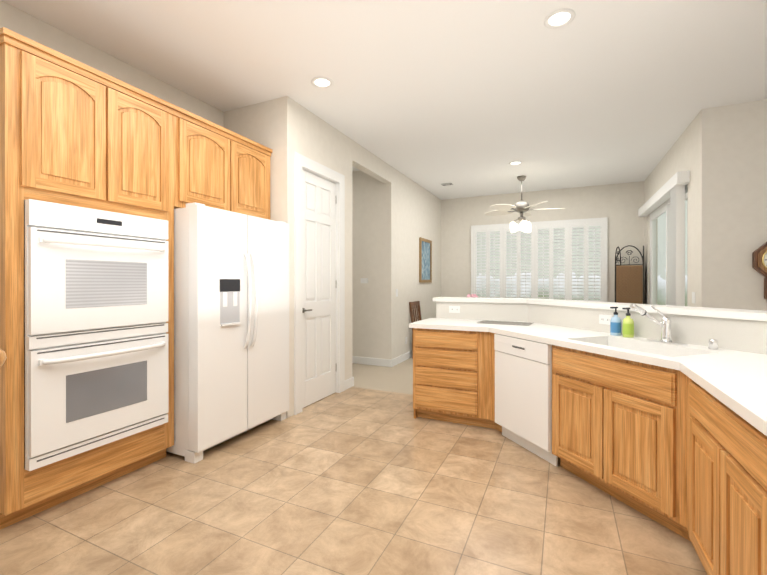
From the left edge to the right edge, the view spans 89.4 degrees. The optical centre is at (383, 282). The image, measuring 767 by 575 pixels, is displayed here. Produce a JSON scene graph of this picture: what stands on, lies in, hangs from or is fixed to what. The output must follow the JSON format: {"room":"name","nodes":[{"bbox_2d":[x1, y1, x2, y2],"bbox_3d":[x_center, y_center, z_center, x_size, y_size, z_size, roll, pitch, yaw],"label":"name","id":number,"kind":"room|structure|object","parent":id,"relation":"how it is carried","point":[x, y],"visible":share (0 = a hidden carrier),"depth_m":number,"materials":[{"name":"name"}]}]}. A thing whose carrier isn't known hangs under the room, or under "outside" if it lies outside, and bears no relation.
{"room":"kitchen","nodes":[
{"label":"kitchen","id":0,"kind":"room"},
{"bbox_2d":[0,0,223,126],"bbox_3d":[-2.979,-0.241,1.324,0.140,3.050,6.000,0,0,25],"label":"wall","id":1,"kind":"structure","parent":0,"point":[21,22],"depth_m":2.93,"materials":[{"name":"paint"}]},
{"bbox_2d":[180,111,271,219],"bbox_3d":[-1.580,-0.907,3.410,0.636,0.695,1.025,0,0,25],"label":"upper cabinet","id":2,"kind":"object","parent":1,"relation":"attached to","point":[220,169],"depth_m":3.19,"materials":[{"name":"brown wood"}]},
{"bbox_2d":[224,99,275,220],"bbox_3d":[-1.307,-0.245,3.921,0.690,3.050,0.120,0,0,25],"label":"wall","id":3,"kind":"structure","parent":0,"point":[255,122],"depth_m":3.80,"materials":[{"name":"paint"}]},
{"bbox_2d":[348,137,351,378],"bbox_3d":[-1.966,-0.248,5.461,3.420,3.050,0.140,0,0,25],"label":"wall","id":4,"kind":"structure","parent":0,"point":[349,140],"depth_m":4.74,"materials":[{"name":"paint"}]},
{"bbox_2d":[345,377,353,386],"bbox_3d":[-1.873,1.222,5.505,3.315,0.110,0.015,0,0,25],"label":"baseboard","id":5,"kind":"structure","parent":4,"relation":"attached to","point":[349,382],"depth_m":4.73,"materials":[{"name":"white wood"}]},
{"bbox_2d":[0,387,706,574],"bbox_3d":[1.333,1.311,0.001,9.200,0.050,7.220,0,0,25],"label":"floor","id":6,"kind":"structure","parent":0,"point":[356,481],"depth_m":2.15,"materials":[{"name":"beige tile"}]},
{"bbox_2d":[0,349,6,366],"bbox_3d":[-1.539,0.747,1.131,0.464,1.075,0.518,0,0,25],"label":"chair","id":7,"kind":"object","parent":6,"relation":"on","point":[3,357],"visible":1,"depth_m":1.26,"materials":[{"name":"brown wood"}]},
{"bbox_2d":[0,31,179,529],"bbox_3d":[-1.993,0.014,2.520,0.636,2.535,0.940,0,0,25],"label":"tall cabinet","id":8,"kind":"object","parent":6,"relation":"on","point":[73,132],"depth_m":2.20,"materials":[{"name":"brown wood"}]},
{"bbox_2d":[25,199,168,470],"bbox_3d":[-1.666,0.272,2.369,0.123,1.420,0.784,0,0,25],"label":"wall oven","id":9,"kind":"object","parent":8,"relation":"in","point":[96,334],"visible":1,"depth_m":2.28,"materials":[{"name":"white metal"}]},
{"bbox_2d":[166,202,288,463],"bbox_3d":[-1.436,0.354,3.345,0.901,1.853,1.007,0,0,25],"label":"refrigerator","id":10,"kind":"object","parent":6,"relation":"on","point":[231,324],"visible":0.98,"depth_m":2.96,"materials":[{"name":"white metal"}]},
{"bbox_2d":[552,349,692,543],"bbox_3d":[1.323,0.852,2.282,0.625,0.860,0.625,0,0,25],"label":"base cabinet","id":11,"kind":"object","parent":6,"relation":"on","point":[672,437],"depth_m":2.13,"materials":[{"name":"brown wood"}]},
{"bbox_2d":[505,317,766,544],"bbox_3d":[1.799,0.741,2.873,1.475,1.080,1.615,0,0,25],"label":"base cabinet","id":12,"kind":"object","parent":6,"relation":"on","point":[727,501],"depth_m":2.02,"materials":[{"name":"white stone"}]},
{"bbox_2d":[409,317,504,332],"bbox_3d":[0.823,0.400,3.707,0.996,0.040,0.640,0,0,25],"label":"countertop","id":13,"kind":"structure","parent":12,"relation":"on","point":[438,322],"depth_m":3.54,"materials":[{"name":"white stone"}]},
{"bbox_2d":[477,320,533,325],"bbox_3d":[1.140,0.374,3.626,0.464,0.010,0.264,0,0,30],"label":"cooktop","id":14,"kind":"object","parent":13,"relation":"on","point":[506,323],"visible":0.96,"depth_m":3.62,"materials":[{"name":"silver metal"}]},
{"bbox_2d":[433,297,524,304],"bbox_3d":[1.073,0.179,4.076,1.069,0.040,0.280,0,0,25],"label":"countertop","id":15,"kind":"structure","parent":12,"relation":"on","point":[496,301],"depth_m":3.97,"materials":[{"name":"white stone"}]},
{"bbox_2d":[449,306,459,312],"bbox_3d":[0.749,0.279,4.090,0.116,0.074,0.006,0,0,25],"label":"outlet","id":16,"kind":"object","parent":15,"relation":"attached to","point":[454,309],"visible":1,"depth_m":4.09,"materials":[{"name":"white plastic"}]},
{"bbox_2d":[494,334,557,466],"bbox_3d":[1.302,0.854,3.059,0.584,0.855,0.602,0,0,-20],"label":"dishwasher","id":17,"kind":"object","parent":12,"relation":"in","point":[523,392],"visible":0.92,"depth_m":2.90,"materials":[{"name":"white metal"}]},
{"bbox_2d":[599,314,612,324],"bbox_3d":[1.704,0.281,2.974,0.006,0.074,0.116,0,0,-20],"label":"outlet","id":18,"kind":"object","parent":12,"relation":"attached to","point":[604,319],"visible":0.94,"depth_m":2.98,"materials":[{"name":"white plastic"}]},
{"bbox_2d":[505,298,766,324],"bbox_3d":[1.814,0.181,2.915,1.484,0.040,1.763,0,0,25],"label":"countertop","id":19,"kind":"structure","parent":12,"relation":"on","point":[531,307],"depth_m":2.82,"materials":[{"name":"white stone"}]},
{"bbox_2d":[610,307,620,335],"bbox_3d":[1.691,0.277,2.825,0.072,0.207,0.072,0,0,25],"label":"soap bottle","id":20,"kind":"object","parent":19,"relation":"on","point":[615,325],"visible":1,"depth_m":2.80,"materials":[{"name":"blue plastic"}]},
{"bbox_2d":[622,307,633,337],"bbox_3d":[1.721,0.277,2.730,0.072,0.207,0.072,0,0,25],"label":"soap bottle","id":21,"kind":"object","parent":19,"relation":"on","point":[628,326],"visible":1,"depth_m":2.71,"materials":[{"name":"green plastic"}]},
{"bbox_2d":[630,304,687,344],"bbox_3d":[1.749,0.256,2.493,0.303,0.250,0.209,0,0,25],"label":"faucet","id":22,"kind":"object","parent":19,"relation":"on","point":[665,325],"visible":1,"depth_m":2.46,"materials":[{"name":"silver metal"}]},
{"bbox_2d":[685,361,752,408],"bbox_3d":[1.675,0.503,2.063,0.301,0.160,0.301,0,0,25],"label":"countertop","id":23,"kind":"structure","parent":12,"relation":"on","point":[730,382],"depth_m":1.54,"materials":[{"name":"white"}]},
{"bbox_2d":[276,96,440,417],"bbox_3d":[0.107,-0.249,6.011,0.120,3.050,5.100,0,0,25],"label":"wall","id":24,"kind":"structure","parent":0,"point":[396,214],"depth_m":6.00,"materials":[{"name":"paint"}]},
{"bbox_2d":[302,169,335,407],"bbox_3d":[-0.695,0.059,4.195,0.088,2.428,0.698,0,0,25],"label":"pantry door","id":25,"kind":"structure","parent":24,"relation":"in","point":[318,288],"depth_m":4.19,"materials":[{"name":"white wood"}]},
{"bbox_2d":[294,152,344,414],"bbox_3d":[-0.719,0.004,4.206,0.138,2.550,0.930,0,0,25],"label":"door frame","id":26,"kind":"structure","parent":24,"relation":"attached to","point":[315,167],"depth_m":3.91,"materials":[{"name":"white wood"}]},
{"bbox_2d":[361,278,367,282],"bbox_3d":[-0.303,-0.034,6.077,0.120,0.080,0.023,0,0,25],"label":"light switch","id":27,"kind":"object","parent":24,"relation":"attached to","point":[364,280],"visible":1,"depth_m":6.06,"materials":[{"name":"white plastic"}]},
{"bbox_2d":[352,356,392,366],"bbox_3d":[-1.375,1.220,6.580,3.315,0.110,0.015,0,0,25],"label":"baseboard","id":28,"kind":"structure","parent":24,"relation":"attached to","point":[358,360],"depth_m":6.01,"materials":[{"name":"white wood"}]},
{"bbox_2d":[393,351,411,365],"bbox_3d":[0.683,1.220,7.096,0.015,0.110,2.610,0,0,25],"label":"baseboard","id":29,"kind":"structure","parent":24,"relation":"attached to","point":[401,358],"depth_m":6.27,"materials":[{"name":"white wood"}]},
{"bbox_2d":[419,237,431,282],"bbox_3d":[0.798,-0.416,7.321,0.030,0.820,0.660,0,0,25],"label":"framed art","id":30,"kind":"object","parent":24,"relation":"attached to","point":[425,260],"visible":1,"depth_m":7.32,"materials":[{"name":"brown wood"}]},
{"bbox_2d":[352,357,412,394],"bbox_3d":[2.641,1.303,5.677,11.600,0.048,4.180,0,0,25],"label":"floor carpet","id":31,"kind":"object","parent":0,"point":[397,378],"depth_m":5.25,"materials":[{"name":"beige carpet"}]},
{"bbox_2d":[409,301,421,357],"bbox_3d":[0.748,0.799,6.674,0.495,0.952,0.460,0,0,25],"label":"chair","id":32,"kind":"object","parent":31,"relation":"on","point":[414,304],"depth_m":6.68,"materials":[{"name":"brown wood"}]},
{"bbox_2d":[615,245,643,303],"bbox_3d":[4.219,0.321,6.653,0.479,1.909,0.350,0,0,25],"label":"folding screen","id":33,"kind":"object","parent":31,"relation":"on","point":[629,282],"visible":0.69,"depth_m":6.52,"materials":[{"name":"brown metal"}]},
{"bbox_2d":[2,0,766,199],"bbox_3d":[1.123,-1.818,2.396,11.600,0.100,11.400,0,0,25],"label":"ceiling","id":34,"kind":"structure","parent":0,"point":[470,98],"depth_m":3.20,"materials":[{"name":"white paint"}]},
{"bbox_2d":[311,77,332,87],"bbox_3d":[-0.540,-1.764,3.421,0.194,0.010,0.194,0,0,25],"label":"recessed light","id":35,"kind":"object","parent":34,"relation":"in","point":[321,82],"visible":1,"depth_m":3.42,"materials":[{"name":"white"}]},
{"bbox_2d":[440,182,453,185],"bbox_3d":[1.139,-1.770,6.952,0.220,0.009,0.160,0,0,25],"label":"ceiling vent","id":36,"kind":"object","parent":34,"relation":"in","point":[446,184],"visible":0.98,"depth_m":6.96,"materials":[{"name":"white metal"}]},
{"bbox_2d":[509,161,521,164],"bbox_3d":[1.954,-1.768,5.737,0.194,0.010,0.194,0,0,25],"label":"recessed light","id":37,"kind":"object","parent":34,"relation":"in","point":[515,163],"visible":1,"depth_m":5.73,"materials":[{"name":"white"}]},
{"bbox_2d":[485,175,564,232],"bbox_3d":[2.335,-1.310,6.529,1.301,0.927,1.244,0,0,25],"label":"ceiling fan","id":38,"kind":"object","parent":34,"relation":"hanging from","point":[521,207],"visible":1,"depth_m":6.42,"materials":[{"name":"silver metal"}]},
{"bbox_2d":[544,9,574,28],"bbox_3d":[1.175,-1.763,2.593,0.194,0.010,0.194,0,0,25],"label":"recessed light","id":39,"kind":"object","parent":34,"relation":"in","point":[559,18],"visible":1,"depth_m":2.59,"materials":[{"name":"white"}]},
{"bbox_2d":[417,329,476,348],"bbox_3d":[0.558,0.518,3.499,0.570,0.145,0.020,0,0,25],"label":"drawer","id":40,"kind":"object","parent":0,"relation":"attached to","point":[426,338],"depth_m":3.49,"materials":[{"name":"brown wood"}]},
{"bbox_2d":[441,181,643,303],"bbox_3d":[2.928,-0.251,7.591,3.910,3.050,0.140,0,0,25],"label":"wall","id":41,"kind":"structure","parent":0,"point":[618,205],"depth_m":7.38,"materials":[{"name":"paint"}]},
{"bbox_2d":[471,217,607,301],"bbox_3d":[2.918,-0.351,7.486,2.440,1.650,0.059,0,0,25],"label":"window shutters","id":42,"kind":"object","parent":41,"relation":"attached to","point":[568,225],"visible":0.94,"depth_m":7.41,"materials":[{"name":"white wood"}]},
{"bbox_2d":[644,107,718,307],"bbox_3d":[3.957,-0.248,5.329,0.140,3.050,3.100,0,0,25],"label":"wall","id":43,"kind":"structure","parent":0,"point":[694,149],"depth_m":4.04,"materials":[{"name":"paint"}]},
{"bbox_2d":[638,170,689,305],"bbox_3d":[3.883,0.002,5.474,0.113,2.510,2.500,0,0,25],"label":"valance","id":44,"kind":"object","parent":43,"relation":"attached to","point":[672,188],"visible":0.69,"depth_m":4.46,"materials":[{"name":"white"}]},
{"bbox_2d":[650,185,686,304],"bbox_3d":[4.002,0.067,5.419,0.085,2.420,2.300,0,0,25],"label":"sliding glass door","id":45,"kind":"structure","parent":43,"relation":"in","point":[660,210],"depth_m":5.96,"materials":[{"name":"white"}]},
{"bbox_2d":[692,292,694,302],"bbox_3d":[3.344,0.159,4.181,0.006,0.120,0.100,0,0,25],"label":"outlet","id":46,"kind":"object","parent":43,"relation":"attached to","point":[693,297],"visible":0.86,"depth_m":4.17,"materials":[{"name":"white plastic"}]},
{"bbox_2d":[708,339,717,349],"bbox_3d":[1.904,0.353,2.238,0.044,0.057,0.044,0,0,25],"label":"air gap","id":47,"kind":"object","parent":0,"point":[712,343],"visible":1,"depth_m":2.22,"materials":[{"name":"silver metal"}]},
{"bbox_2d":[689,381,766,492],"bbox_3d":[1.140,0.522,1.201,0.020,0.145,1.250,0,0,25],"label":"drawer front","id":48,"kind":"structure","parent":0,"relation":"attached to","point":[739,438],"depth_m":1.32,"materials":[{"name":"brown wood"}]},
{"bbox_2d":[719,99,766,310],"bbox_3d":[5.386,-0.244,3.025,4.390,3.050,0.120,0,0,25],"label":"wall","id":49,"kind":"structure","parent":0,"point":[742,182],"depth_m":3.82,"materials":[{"name":"paint"}]},
{"bbox_2d":[752,242,766,299],"bbox_3d":[3.744,-0.093,3.678,0.351,0.606,0.074,0,0,25],"label":"wall clock","id":50,"kind":"object","parent":49,"relation":"attached to","point":[759,259],"visible":1,"depth_m":3.72,"materials":[{"name":"brown wood"}]},
{"label":"outside","id":51,"kind":"structure","parent":0,"visible":0},
{"bbox_2d":[477,200,686,305],"bbox_3d":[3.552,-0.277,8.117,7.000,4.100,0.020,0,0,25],"label":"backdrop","id":52,"kind":"structure","parent":51,"point":[661,298],"depth_m":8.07,"materials":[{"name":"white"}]}
]}

